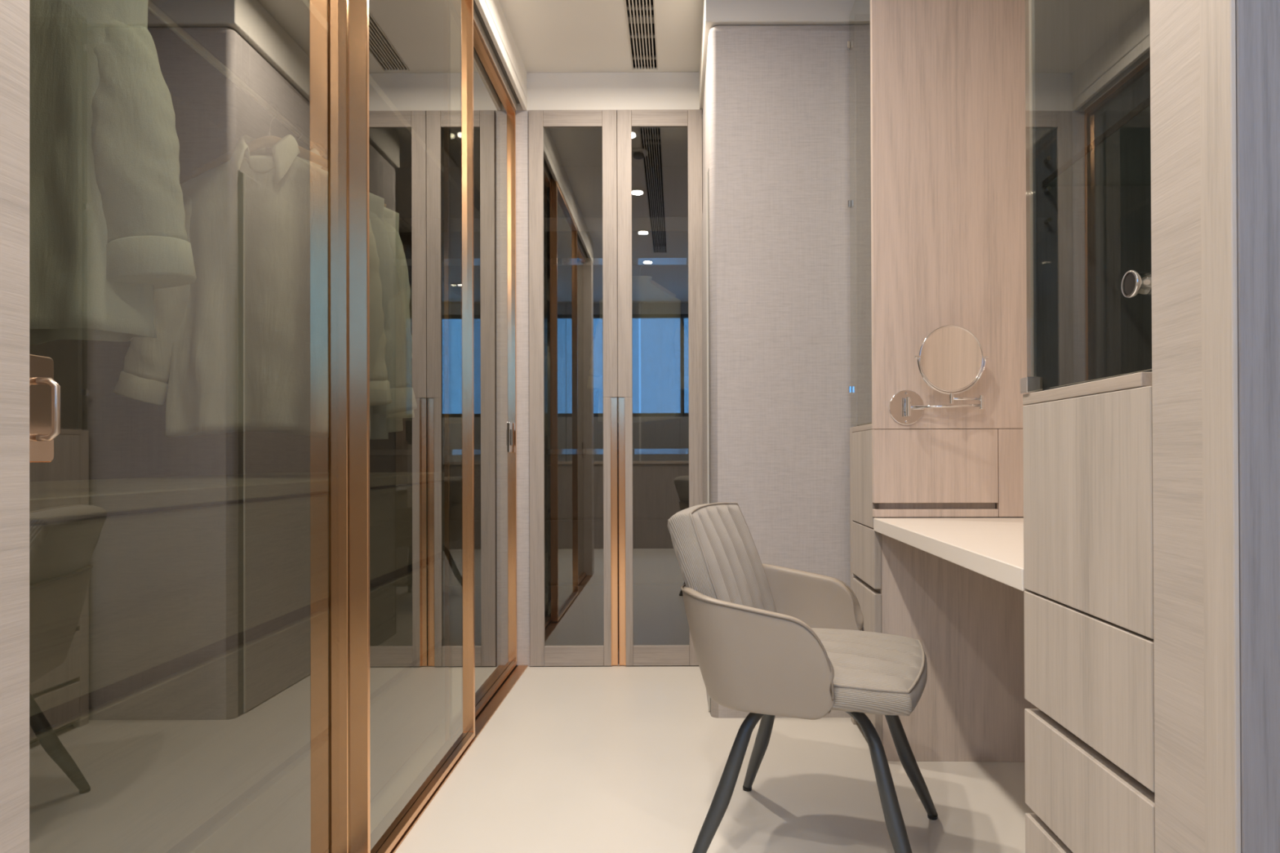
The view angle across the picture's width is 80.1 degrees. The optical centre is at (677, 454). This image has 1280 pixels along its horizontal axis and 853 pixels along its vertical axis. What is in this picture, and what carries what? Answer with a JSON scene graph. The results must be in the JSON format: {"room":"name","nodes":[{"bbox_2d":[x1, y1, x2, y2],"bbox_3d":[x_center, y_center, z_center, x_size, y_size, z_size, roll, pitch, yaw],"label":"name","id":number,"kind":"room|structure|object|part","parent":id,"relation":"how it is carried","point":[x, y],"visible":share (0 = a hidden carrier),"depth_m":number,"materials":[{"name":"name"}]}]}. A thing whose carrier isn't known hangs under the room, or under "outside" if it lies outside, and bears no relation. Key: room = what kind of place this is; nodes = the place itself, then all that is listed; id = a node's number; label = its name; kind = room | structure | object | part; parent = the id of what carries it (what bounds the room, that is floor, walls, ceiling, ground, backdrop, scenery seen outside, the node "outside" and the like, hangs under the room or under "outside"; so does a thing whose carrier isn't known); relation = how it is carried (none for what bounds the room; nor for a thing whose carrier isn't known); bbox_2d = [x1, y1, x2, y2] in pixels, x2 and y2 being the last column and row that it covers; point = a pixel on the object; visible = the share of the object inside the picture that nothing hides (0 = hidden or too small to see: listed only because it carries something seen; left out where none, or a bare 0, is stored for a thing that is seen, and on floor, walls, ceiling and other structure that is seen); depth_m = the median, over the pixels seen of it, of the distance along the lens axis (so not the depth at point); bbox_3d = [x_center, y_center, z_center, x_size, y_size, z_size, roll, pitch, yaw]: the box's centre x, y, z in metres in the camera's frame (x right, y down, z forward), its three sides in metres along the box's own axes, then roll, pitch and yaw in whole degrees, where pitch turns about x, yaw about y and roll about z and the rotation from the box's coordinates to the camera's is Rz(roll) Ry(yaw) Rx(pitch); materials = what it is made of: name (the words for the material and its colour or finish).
{"room":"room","nodes":[
{"label":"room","id":0,"kind":"room"},
{"bbox_2d":[473,0,527,110],"bbox_3d":[-0.736,-1.614,2.027,0.140,0.170,2.680,0,0,0],"label":"wall","id":1,"kind":"structure","parent":0,"point":[491,12],"depth_m":2.95,"materials":[{"name":"white paint"}]},
{"bbox_2d":[498,0,703,72],"bbox_3d":[-0.106,-1.730,1.183,5.000,0.050,5.850,0,0,0],"label":"ceiling","id":2,"kind":"structure","parent":0,"point":[549,36],"depth_m":3.07,"materials":[{"name":"white paint"}]},
{"bbox_2d":[624,0,657,70],"bbox_3d":[-0.141,-1.742,1.865,0.114,0.088,2.961,0,0,0],"label":"ceiling vent","id":3,"kind":"object","parent":2,"relation":"in","point":[641,18],"visible":0.98,"depth_m":3.10,"materials":[{"name":"black metal"}]},
{"bbox_2d":[516,71,702,115],"bbox_3d":[0.219,-1.611,3.417,2.050,0.170,0.100,0,0,0],"label":"wall","id":4,"kind":"structure","parent":0,"point":[611,91],"depth_m":3.37,"materials":[{"name":"white paint"}]},
{"bbox_2d":[515,110,529,666],"bbox_3d":[-0.727,-0.293,3.380,0.148,2.460,0.042,0,0,0],"label":"trim","id":5,"kind":"structure","parent":4,"relation":"attached to","point":[522,116],"depth_m":3.36,"materials":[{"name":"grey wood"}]},
{"bbox_2d":[326,664,1034,852],"bbox_3d":[-0.097,0.956,1.171,5.000,0.060,5.850,0,0,0],"label":"floor","id":6,"kind":"structure","parent":0,"point":[618,758],"depth_m":2.13,"materials":[{"name":"beige tile"}]},
{"bbox_2d":[29,472,444,852],"bbox_3d":[-1.103,0.495,1.738,0.620,0.872,1.780,0,0,0],"label":"chest","id":7,"kind":"object","parent":6,"relation":"on","point":[179,625],"visible":0.93,"depth_m":1.31,"materials":[{"name":"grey wood"}]},
{"bbox_3d":[-0.809,0.490,1.299,0.022,0.267,0.873,0,0,0],"label":"drawer","id":8,"kind":"part","parent":7,"relation":"part of","materials":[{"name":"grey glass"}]},
{"bbox_3d":[-0.810,0.208,1.301,0.022,0.236,0.873,0,0,0],"label":"drawer","id":9,"kind":"part","parent":7,"relation":"part of","materials":[{"name":"grey wood"}]},
{"bbox_3d":[-0.808,0.776,1.298,0.022,0.245,0.873,0,0,0],"label":"drawer","id":10,"kind":"part","parent":7,"relation":"part of","materials":[{"name":"grey glass"}]},
{"bbox_3d":[-0.808,0.780,2.175,0.022,0.245,0.873,0,0,0],"label":"drawer","id":11,"kind":"part","parent":7,"relation":"part of","materials":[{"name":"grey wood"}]},
{"bbox_3d":[-0.809,0.494,2.176,0.022,0.267,0.873,0,0,0],"label":"drawer","id":12,"kind":"part","parent":7,"relation":"part of","materials":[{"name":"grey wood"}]},
{"bbox_3d":[-0.810,0.212,2.178,0.022,0.236,0.873,0,0,0],"label":"drawer","id":13,"kind":"part","parent":7,"relation":"part of","materials":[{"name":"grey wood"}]},
{"bbox_2d":[29,0,461,667],"bbox_3d":[-1.121,-0.297,2.081,0.710,2.460,2.560,0,0,0],"label":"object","id":14,"kind":"object","parent":6,"relation":"on","point":[221,62],"visible":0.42,"depth_m":2.38,"materials":[{"name":"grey wood"}]},
{"bbox_3d":[-1.466,-0.296,2.081,0.020,2.460,2.560,0,0,0],"label":"panel","id":15,"kind":"part","parent":14,"relation":"part of","materials":[{"name":"grey glass"}]},
{"bbox_2d":[191,102,328,177],"bbox_3d":[-1.053,-0.813,1.964,0.407,0.196,0.017,0,0,0],"label":"clothes hanger","id":16,"kind":"object","parent":14,"relation":"hanging from","point":[267,141],"visible":0.7,"depth_m":1.96,"materials":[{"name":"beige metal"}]},
{"bbox_2d":[113,133,391,436],"bbox_3d":[-1.088,-0.433,1.970,0.708,0.780,0.150,0,0,0],"label":"shirt","id":17,"kind":"object","parent":16,"relation":"hanging from","point":[244,345],"visible":0.67,"depth_m":1.93,"materials":[{"name":"white fabric"}]},
{"bbox_3d":[-1.053,-0.892,2.072,0.022,0.023,2.536,0,0,0],"label":"hanging rail","id":18,"kind":"part","parent":14,"relation":"part of","materials":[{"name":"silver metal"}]},
{"bbox_2d":[286,124,328,171],"bbox_3d":[-1.053,-0.813,2.094,0.407,0.196,0.017,0,0,0],"label":"clothes hanger","id":19,"kind":"object","parent":14,"relation":"hanging from","point":[300,136],"visible":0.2,"depth_m":2.09,"materials":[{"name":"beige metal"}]},
{"bbox_2d":[240,147,417,439],"bbox_3d":[-1.051,-0.441,2.092,0.674,0.801,0.114,0,0,0],"label":"shirt","id":20,"kind":"object","parent":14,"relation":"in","point":[397,361],"visible":0.19,"depth_m":2.06,"materials":[{"name":"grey fabric"}]},
{"bbox_2d":[308,142,386,207],"bbox_3d":[-1.053,-0.812,2.219,0.407,0.196,0.017,0,0,0],"label":"clothes hanger","id":21,"kind":"object","parent":14,"relation":"hanging from","point":[316,143],"visible":0.14,"depth_m":2.22,"materials":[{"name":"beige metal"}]},
{"bbox_3d":[-1.115,-1.511,2.075,0.689,0.028,2.537,0,0,0],"label":"panel","id":22,"kind":"part","parent":14,"relation":"part of","materials":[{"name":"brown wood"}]},
{"bbox_2d":[383,207,414,432],"bbox_3d":[-1.067,-0.448,2.216,0.604,0.786,0.120,0,0,2],"label":"shirt","id":23,"kind":"object","parent":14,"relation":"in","point":[391,218],"visible":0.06,"depth_m":2.20,"materials":[{"name":"green fabric"}]},
{"bbox_3d":[-1.118,-0.291,3.349,0.674,2.460,0.019,0,0,0],"label":"panel","id":24,"kind":"part","parent":14,"relation":"part of","materials":[{"name":"grey glass"}]},
{"bbox_2d":[370,0,528,852],"bbox_3d":[-0.712,-0.321,2.075,0.098,2.504,2.567,0,0,0],"label":"door track","id":25,"kind":"object","parent":6,"relation":"on","point":[493,704],"visible":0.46,"depth_m":2.63,"materials":[{"name":"brown metal"}]},
{"bbox_2d":[29,0,516,852],"bbox_3d":[-0.707,-0.310,2.075,0.084,2.460,2.557,0,0,0],"label":"door","id":26,"kind":"structure","parent":25,"relation":"attached to","point":[455,16],"depth_m":2.34,"materials":[{"name":"brown metal"}]},
{"bbox_3d":[-0.724,-0.051,0.841,0.004,0.121,0.081,0,0,0],"label":"pull plate","id":27,"kind":"part","parent":26,"relation":"part of","materials":[{"name":"brown metal"}]},
{"bbox_3d":[-0.670,0.910,2.054,0.018,0.018,0.831,0,0,0],"label":"rail","id":28,"kind":"part","parent":26,"relation":"part of","materials":[{"name":"brown metal"}]},
{"bbox_3d":[-0.686,-0.316,2.057,0.006,2.430,0.844,0,0,0],"label":"glass pane","id":29,"kind":"part","parent":26,"relation":"part of","materials":[{"name":"clear glass"}]},
{"bbox_3d":[-0.714,0.914,2.890,0.018,0.018,0.883,0,0,0],"label":"rail","id":30,"kind":"part","parent":26,"relation":"part of","materials":[{"name":"brown metal"}]},
{"bbox_3d":[-0.730,-0.312,2.893,0.006,2.430,0.896,0,0,0],"label":"glass pane","id":31,"kind":"part","parent":26,"relation":"part of","materials":[{"name":"clear glass"}]},
{"bbox_3d":[-0.733,-1.520,2.901,0.040,0.034,0.883,0,0,0],"label":"rail","id":32,"kind":"part","parent":26,"relation":"part of","materials":[{"name":"brown metal"}]},
{"bbox_3d":[-0.723,-0.073,3.295,0.005,0.130,0.054,0,0,0],"label":"pull plate","id":33,"kind":"part","parent":26,"relation":"part of","materials":[{"name":"silver metal"}]},
{"bbox_3d":[-0.725,0.928,2.070,0.044,0.005,2.567,0,0,0],"label":"floor rail","id":34,"kind":"part","parent":25,"relation":"part of","materials":[{"name":"brown metal"}]},
{"bbox_3d":[-0.680,0.928,2.070,0.042,0.006,2.567,0,0,0],"label":"floor rail","id":35,"kind":"part","parent":25,"relation":"part of","materials":[{"name":"brown metal"}]},
{"bbox_2d":[528,109,702,666],"bbox_3d":[-0.270,-0.293,3.664,0.813,2.460,0.635,0,0,0],"label":"wardrobe","id":36,"kind":"object","parent":6,"relation":"on","point":[573,157],"depth_m":3.43,"materials":[{"name":"brown wood"}]},
{"bbox_3d":[-0.664,-0.292,3.691,0.025,2.460,0.540,0,0,0],"label":"panel","id":37,"kind":"part","parent":36,"relation":"part of","materials":[{"name":"clear glass"}]},
{"bbox_3d":[-0.461,-1.484,3.365,0.261,0.072,0.023,0,0,0],"label":"rail","id":38,"kind":"part","parent":36,"relation":"part of","materials":[{"name":"brown wood"}]},
{"bbox_3d":[-0.453,0.888,3.354,0.261,0.088,0.023,0,0,0],"label":"rail","id":39,"kind":"part","parent":36,"relation":"part of","materials":[{"name":"brown wood"}]},
{"bbox_3d":[-0.277,0.341,3.356,0.030,1.182,0.025,0,0,0],"label":"channel handle","id":40,"kind":"part","parent":36,"relation":"part of","materials":[{"name":"brown metal"}]},
{"bbox_3d":[-0.266,0.439,3.438,0.758,0.283,0.018,0,0,0],"label":"drawer","id":41,"kind":"part","parent":36,"relation":"part of","materials":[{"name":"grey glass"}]},
{"bbox_3d":[-0.273,-1.513,3.682,0.766,0.020,0.570,0,0,0],"label":"panel","id":42,"kind":"part","parent":36,"relation":"part of","materials":[{"name":"glass"}]},
{"bbox_3d":[-0.271,-0.924,3.646,0.764,0.031,0.016,0,0,0],"label":"hanging rail","id":43,"kind":"part","parent":36,"relation":"part of","materials":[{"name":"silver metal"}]},
{"bbox_3d":[-0.268,-0.011,3.691,0.764,0.024,0.528,0,0,0],"label":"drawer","id":44,"kind":"part","parent":36,"relation":"part of","materials":[{"name":"grey"}]},
{"bbox_3d":[-0.267,0.144,3.439,0.758,0.283,0.018,0,0,0],"label":"drawer","id":45,"kind":"part","parent":36,"relation":"part of","materials":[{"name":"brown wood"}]},
{"bbox_3d":[-0.265,0.734,3.437,0.758,0.283,0.018,0,0,0],"label":"drawer","id":46,"kind":"part","parent":36,"relation":"part of","materials":[{"name":"grey glass"}]},
{"bbox_3d":[-0.269,-0.292,3.971,0.806,2.460,0.020,0,0,0],"label":"panel","id":47,"kind":"part","parent":36,"relation":"part of","materials":[{"name":"clear glass"}]},
{"bbox_3d":[-0.243,0.341,3.356,0.030,1.182,0.025,0,0,0],"label":"channel handle","id":48,"kind":"part","parent":36,"relation":"part of","materials":[{"name":"brown metal"}]},
{"bbox_2d":[586,275,688,422],"bbox_3d":[-0.164,-0.500,3.650,0.537,0.698,0.140,0,0,0],"label":"cardigan","id":49,"kind":"object","parent":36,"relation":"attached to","point":[660,337],"visible":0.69,"depth_m":3.61,"materials":[{"name":"fabric"}]},
{"bbox_2d":[617,265,675,297],"bbox_3d":[-0.178,-0.846,3.646,0.348,0.195,0.017,0,0,0],"label":"clothes hanger","id":50,"kind":"object","parent":36,"relation":"hanging from","point":[655,283],"visible":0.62,"depth_m":3.64,"materials":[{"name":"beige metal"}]},
{"bbox_3d":[-0.077,-1.485,3.365,0.248,0.072,0.023,0,0,0],"label":"rail","id":51,"kind":"part","parent":36,"relation":"part of","materials":[{"name":"brown wood"}]},
{"bbox_3d":[-0.069,0.887,3.354,0.248,0.088,0.023,0,0,0],"label":"rail","id":52,"kind":"part","parent":36,"relation":"part of","materials":[{"name":"brown wood"}]},
{"bbox_2d":[667,502,937,852],"bbox_3d":[0.302,0.525,1.806,0.586,0.806,0.568,0,0,20],"label":"armchair","id":53,"kind":"object","parent":6,"relation":"on","point":[769,641],"visible":1,"depth_m":1.65,"materials":[{"name":"beige leather"}]},
{"bbox_3d":[0.123,0.314,1.873,0.091,0.401,0.433,-20,-7,19],"label":"backrest","id":54,"kind":"part","parent":53,"relation":"part of","materials":[{"name":"beige leather"}]},
{"bbox_3d":[0.162,0.739,1.711,0.326,0.374,0.036,0,0,-25],"label":"leg","id":55,"kind":"part","parent":53,"relation":"part of","materials":[{"name":"grey metal"}]},
{"bbox_3d":[0.257,0.740,1.967,0.036,0.374,0.326,0,0,-25],"label":"leg","id":56,"kind":"part","parent":53,"relation":"part of","materials":[{"name":"grey metal"}]},
{"bbox_3d":[0.349,0.485,1.788,0.453,0.084,0.495,0,0,20],"label":"seat","id":57,"kind":"part","parent":53,"relation":"part of","materials":[{"name":"beige leather"}]},
{"bbox_3d":[0.418,0.738,1.616,0.036,0.374,0.326,0,0,-25],"label":"leg","id":58,"kind":"part","parent":53,"relation":"part of","materials":[{"name":"grey metal"}]},
{"bbox_3d":[0.513,0.739,1.873,0.326,0.374,0.036,0,0,-25],"label":"leg","id":59,"kind":"part","parent":53,"relation":"part of","materials":[{"name":"grey metal"}]},
{"bbox_2d":[846,0,1038,761],"bbox_3d":[0.875,-0.302,2.472,0.566,2.460,0.355,0,0,1],"label":"vanity cabinet","id":60,"kind":"object","parent":6,"relation":"on","point":[939,203],"visible":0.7,"depth_m":2.30,"materials":[{"name":"brown wood"}]},
{"bbox_3d":[0.615,0.418,2.632,0.022,1.022,0.040,0,0,1],"label":"filler post","id":61,"kind":"part","parent":60,"relation":"part of","materials":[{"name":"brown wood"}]},
{"bbox_3d":[0.604,-0.815,2.490,0.006,1.434,0.330,0,0,1],"label":"glass door","id":62,"kind":"part","parent":60,"relation":"part of","materials":[{"name":"clear glass"}]},
{"bbox_3d":[0.611,0.320,2.455,0.022,0.178,0.314,0,0,1],"label":"drawer","id":63,"kind":"part","parent":60,"relation":"part of","materials":[{"name":"brown wood"}]},
{"bbox_3d":[0.612,0.503,2.454,0.022,0.156,0.314,0,0,1],"label":"drawer","id":64,"kind":"part","parent":60,"relation":"part of","materials":[{"name":"brown wood"}]},
{"bbox_3d":[0.613,0.835,2.453,0.022,0.128,0.314,0,0,1],"label":"drawer","id":65,"kind":"part","parent":60,"relation":"part of","materials":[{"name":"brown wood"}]},
{"bbox_3d":[0.893,-0.302,2.639,0.538,2.460,0.020,0,0,1],"label":"panel","id":66,"kind":"part","parent":60,"relation":"part of","materials":[{"name":"brown wood"}]},
{"bbox_3d":[0.782,0.036,2.306,0.373,0.222,0.022,0,0,1],"label":"desk drawer","id":67,"kind":"part","parent":60,"relation":"part of","materials":[{"name":"brown wood"}]},
{"bbox_2d":[888,324,988,424],"bbox_3d":[0.774,-0.233,2.245,0.270,0.286,0.102,0,0,1],"label":"makeup mirror","id":68,"kind":"object","parent":60,"relation":"attached to","point":[951,358],"visible":1,"depth_m":2.21,"materials":[{"name":"silver metal"}]},
{"bbox_3d":[0.693,-0.141,2.295,0.105,0.105,0.005,0,0,1],"label":"plate","id":69,"kind":"part","parent":68,"relation":"part of","materials":[{"name":"silver metal"}]},
{"bbox_3d":[0.794,-0.142,2.252,0.207,0.011,0.008,0,0,11],"label":"arm","id":70,"kind":"part","parent":68,"relation":"part of","materials":[{"name":"silver metal"}]},
{"bbox_3d":[0.847,-0.162,2.222,0.099,0.009,0.008,0,0,-13],"label":"arm","id":71,"kind":"part","parent":68,"relation":"part of","materials":[{"name":"silver metal"}]},
{"bbox_3d":[0.873,-0.805,2.308,0.560,1.456,0.022,0,0,1],"label":"panel","id":72,"kind":"part","parent":60,"relation":"part of","materials":[{"name":"brown wood"}]},
{"bbox_3d":[0.889,0.579,2.302,0.538,0.696,0.020,0,0,1],"label":"panel","id":73,"kind":"part","parent":60,"relation":"part of","materials":[{"name":"brown wood"}]},
{"bbox_2d":[1020,0,1155,852],"bbox_3d":[0.844,-0.308,1.075,0.564,2.460,0.352,0,0,1],"label":"vanity cabinet","id":74,"kind":"object","parent":6,"relation":"on","point":[1087,415],"visible":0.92,"depth_m":1.18,"materials":[{"name":"brown wood"}]},
{"bbox_2d":[873,517,1030,591],"bbox_3d":[0.853,0.209,1.770,0.541,0.038,1.042,0,0,1],"label":"vanity desk","id":75,"kind":"object","parent":74,"relation":"attached to","point":[993,548],"visible":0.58,"depth_m":1.73,"materials":[{"name":"beige"}]},
{"bbox_3d":[0.855,-0.819,1.248,0.547,1.438,0.010,0,0,1],"label":"desk panel","id":76,"kind":"part","parent":74,"relation":"part of","materials":[{"name":"brown wood"}]},
{"bbox_3d":[0.581,0.670,1.077,0.022,0.158,0.352,0,0,1],"label":"drawer","id":77,"kind":"part","parent":74,"relation":"part of","materials":[{"name":"brown wood"}]},
{"bbox_3d":[0.580,0.314,1.078,0.022,0.178,0.352,0,0,1],"label":"drawer","id":78,"kind":"part","parent":74,"relation":"part of","materials":[{"name":"brown wood"}]},
{"bbox_3d":[0.580,0.497,1.077,0.022,0.156,0.352,0,0,1],"label":"drawer","id":79,"kind":"part","parent":74,"relation":"part of","materials":[{"name":"brown wood"}]},
{"bbox_3d":[0.855,-0.819,1.238,0.546,1.438,0.010,0,0,1],"label":"panel","id":80,"kind":"part","parent":74,"relation":"part of","materials":[{"name":"glass"}]},
{"bbox_3d":[0.580,-0.821,1.091,0.006,1.433,0.332,0,0,-1],"label":"glass door","id":81,"kind":"part","parent":74,"relation":"part of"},
{"bbox_3d":[0.561,-0.211,0.941,0.001,0.028,0.028,0,0,1],"label":"knob","id":82,"kind":"part","parent":74,"relation":"part of","materials":[{"name":"silver metal"}]},
{"bbox_3d":[0.570,-0.211,0.941,0.021,0.034,0.034,0,0,1],"label":"knob","id":83,"kind":"part","parent":74,"relation":"part of","materials":[{"name":"silver metal"}]},
{"bbox_2d":[1199,0,1240,852],"bbox_3d":[0.557,-0.394,0.784,0.006,2.630,0.047,0,0,1],"label":"trim","id":84,"kind":"structure","parent":6,"relation":"on","point":[1219,261],"depth_m":0.78,"materials":[{"name":"brown wood"}]},
{"bbox_2d":[699,0,854,110],"bbox_3d":[0.671,-1.614,3.051,1.146,0.170,0.733,0,0,0],"label":"wall","id":85,"kind":"structure","parent":0,"point":[715,12],"depth_m":2.68,"materials":[{"name":"white paint"}]},
{"bbox_2d":[702,25,856,718],"bbox_3d":[0.682,-0.299,3.044,1.133,2.460,0.715,0,0,0],"label":"wall","id":86,"kind":"structure","parent":0,"point":[775,117],"depth_m":2.69,"materials":[{"name":"grey fabric"}]},
{"bbox_2d":[701,170,711,714],"bbox_3d":[0.123,-0.047,3.022,0.028,1.951,0.616,0,0,0],"label":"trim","id":87,"kind":"structure","parent":86,"relation":"in","point":[705,215],"depth_m":2.87,"materials":[{"name":"wood"}]},
{"bbox_3d":[0.115,-0.048,2.748,0.011,1.951,0.005,0,0,0],"label":"edge trim","id":88,"kind":"part","parent":87,"relation":"part of","materials":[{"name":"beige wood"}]},
{"bbox_3d":[-1.053,-0.817,1.164,0.407,0.196,0.017,0,0,0],"label":"clothes hanger","id":89,"kind":"object","parent":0,"visible":0},
{"bbox_2d":[29,0,196,345],"bbox_3d":[-1.060,-0.502,1.159,0.647,0.686,0.161,0,0,0],"label":"coat","id":90,"kind":"object","parent":89,"relation":"hanging from","point":[107,214],"visible":0.94,"depth_m":1.12,"materials":[{"name":"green fabric"}]},
{"bbox_3d":[-2.001,-0.385,0.723,1.000,2.630,0.122,0,0,0],"label":"wall","id":91,"kind":"structure","parent":0,"visible":0},
{"bbox_2d":[0,0,29,852],"bbox_3d":[-1.083,-0.388,0.723,0.836,2.630,0.122,0,0,0],"label":"trim","id":92,"kind":"structure","parent":91,"relation":"attached to","point":[14,14],"depth_m":0.76,"materials":[{"name":"brown wood"}]},
{"bbox_3d":[1.242,-0.392,1.766,0.080,2.630,2.040,0,0,1],"label":"wall","id":93,"kind":"structure","parent":0,"visible":0},
{"bbox_2d":[1149,0,1204,852],"bbox_3d":[0.871,-0.394,0.849,0.620,2.630,0.096,0,0,1],"label":"trim","id":94,"kind":"structure","parent":93,"relation":"attached to","point":[1175,24],"depth_m":0.85,"materials":[{"name":"brown wood"}]},
{"bbox_2d":[1235,0,1279,852],"bbox_3d":[1.370,-0.397,0.764,1.619,2.630,0.048,0,0,1],"label":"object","id":95,"kind":"structure","parent":93,"relation":"attached to","point":[1257,21],"depth_m":0.76,"materials":[{"name":"grey wood"}]}
]}

